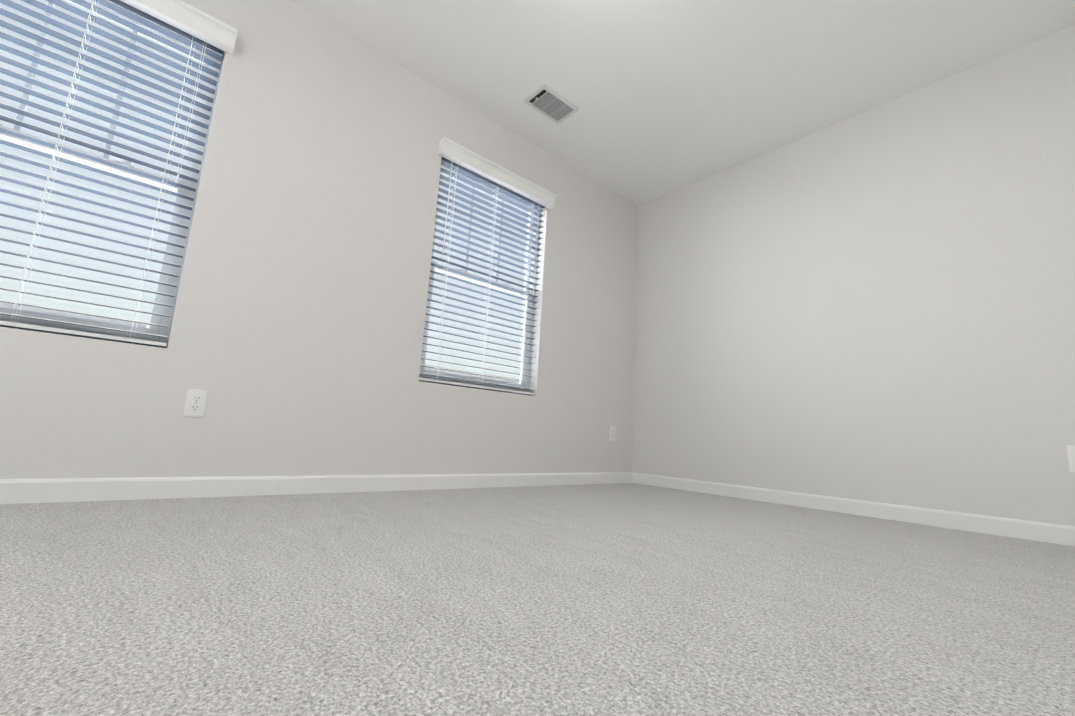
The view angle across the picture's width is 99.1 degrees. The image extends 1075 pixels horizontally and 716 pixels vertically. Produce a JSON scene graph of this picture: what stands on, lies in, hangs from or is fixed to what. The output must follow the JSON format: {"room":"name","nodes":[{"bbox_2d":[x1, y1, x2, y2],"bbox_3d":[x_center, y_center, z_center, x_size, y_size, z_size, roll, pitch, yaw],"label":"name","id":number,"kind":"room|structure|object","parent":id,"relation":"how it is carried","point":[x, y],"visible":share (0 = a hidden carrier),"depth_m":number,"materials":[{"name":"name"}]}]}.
{"room":"bedroom","nodes":[
{"label":"bedroom","id":0,"kind":"room"},
{"bbox_2d":[0,302,146,327],"bbox_3d":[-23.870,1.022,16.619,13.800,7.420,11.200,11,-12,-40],"label":"window frame","id":1,"kind":"structure","parent":0,"point":[70,314],"depth_m":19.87,"materials":[{"name":"white plastic"}]},
{"bbox_2d":[0,0,637,478],"bbox_3d":[-0.930,-0.500,2.567,4.870,2.800,0.160,11,-12,-40],"label":"wall","id":2,"kind":"structure","parent":0,"point":[296,338],"depth_m":2.34,"materials":[{"name":"white paint"}]},
{"bbox_2d":[0,0,224,347],"bbox_3d":[-1.890,-0.810,1.815,0.880,1.450,0.086,11,-12,-40],"label":"window","id":3,"kind":"structure","parent":2,"relation":"in","point":[161,320],"depth_m":1.93,"materials":[{"name":"white plastic"}]},
{"bbox_2d":[0,0,223,347],"bbox_3d":[-1.838,-0.817,1.755,0.868,1.446,0.068,11,-12,-40],"label":"window blind","id":4,"kind":"object","parent":3,"relation":"attached to","point":[147,20],"visible":0.96,"depth_m":1.85,"materials":[{"name":"white plastic"}]},
{"bbox_2d":[120,0,237,54],"bbox_3d":[-1.752,-1.531,1.823,0.936,0.087,0.072,11,-12,-40],"label":"window valance","id":5,"kind":"object","parent":2,"relation":"attached to","point":[195,22],"visible":1,"depth_m":2.01,"materials":[{"name":"white plastic"}]},
{"bbox_2d":[183,389,207,417],"bbox_3d":[-1.440,0.191,1.933,0.070,0.115,0.008,11,-12,-40],"label":"electrical outlet","id":6,"kind":"object","parent":2,"relation":"attached to","point":[195,403],"visible":1,"depth_m":1.93,"materials":[{"name":"white plastic"}]},
{"bbox_2d":[0,472,632,503],"bbox_3d":[-0.941,0.633,2.309,4.550,0.082,0.013,11,-12,-40],"label":"baseboard","id":7,"kind":"structure","parent":2,"relation":"attached to","point":[20,491],"depth_m":2.03,"materials":[{"name":"white paint"}]},
{"bbox_2d":[419,165,539,391],"bbox_3d":[-0.373,-0.505,3.092,0.880,1.450,0.086,11,-12,-40],"label":"window","id":8,"kind":"structure","parent":2,"relation":"in","point":[493,380],"depth_m":3.09,"materials":[{"name":"white plastic"}]},
{"bbox_2d":[419,157,544,395],"bbox_3d":[-0.321,-0.512,3.031,0.868,1.446,0.068,11,-12,-40],"label":"window blind","id":9,"kind":"object","parent":8,"relation":"attached to","point":[461,170],"visible":0.83,"depth_m":3.02,"materials":[{"name":"white plastic"}]},
{"bbox_2d":[438,137,556,208],"bbox_3d":[-0.234,-1.226,3.099,0.936,0.087,0.072,11,-12,-40],"label":"window valance","id":10,"kind":"object","parent":2,"relation":"attached to","point":[462,156],"visible":1,"depth_m":3.04,"materials":[{"name":"white plastic"}]},
{"bbox_2d":[609,426,615,440],"bbox_3d":[0.598,0.600,3.648,0.070,0.115,0.008,11,-12,-40],"label":"electrical outlet","id":11,"kind":"object","parent":2,"relation":"attached to","point":[612,429],"visible":1,"depth_m":3.64,"materials":[{"name":"white plastic"}]},
{"bbox_2d":[425,365,519,382],"bbox_3d":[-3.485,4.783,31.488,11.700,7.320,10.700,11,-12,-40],"label":"window frame","id":12,"kind":"structure","parent":0,"point":[467,374],"depth_m":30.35,"materials":[{"name":"white plastic"}]},
{"bbox_2d":[0,483,1074,715],"bbox_3d":[-0.029,0.647,1.222,4.550,0.200,2.837,11,-12,-40],"label":"floor","id":13,"kind":"structure","parent":0,"point":[622,599],"depth_m":0.90,"materials":[{"name":"carpet"}]},
{"bbox_2d":[290,0,1074,205],"bbox_3d":[0.122,-1.933,1.657,4.550,0.160,2.837,11,-12,-40],"label":"ceiling","id":14,"kind":"structure","parent":0,"point":[666,96],"depth_m":2.56,"materials":[{"name":"white paint"}]},
{"bbox_2d":[523,84,578,123],"bbox_3d":[0.090,-1.625,2.955,0.305,0.018,0.200,11,-12,-40],"label":"ceiling vent","id":15,"kind":"object","parent":14,"relation":"in","point":[549,103],"visible":1,"depth_m":2.95,"materials":[{"name":"white metal"}]},
{"bbox_2d":[632,25,1074,525],"bbox_3d":[1.827,-0.275,2.936,0.160,2.800,2.837,11,-12,-40],"label":"wall","id":16,"kind":"structure","parent":0,"point":[876,304],"depth_m":2.62,"materials":[{"name":"white paint"}]},
{"bbox_2d":[632,472,1074,545],"bbox_3d":[1.695,0.853,2.689,0.013,0.082,2.811,11,-12,-40],"label":"baseboard","id":17,"kind":"structure","parent":16,"relation":"attached to","point":[1039,531],"depth_m":2.46,"materials":[{"name":"white paint"}]},
{"bbox_2d":[1066,445,1074,471],"bbox_3d":[2.364,0.441,1.996,0.008,0.115,0.070,11,-12,-40],"label":"electrical outlet","id":18,"kind":"object","parent":16,"relation":"attached to","point":[1071,453],"visible":1,"depth_m":2.01,"materials":[{"name":"white plastic"}]}
]}

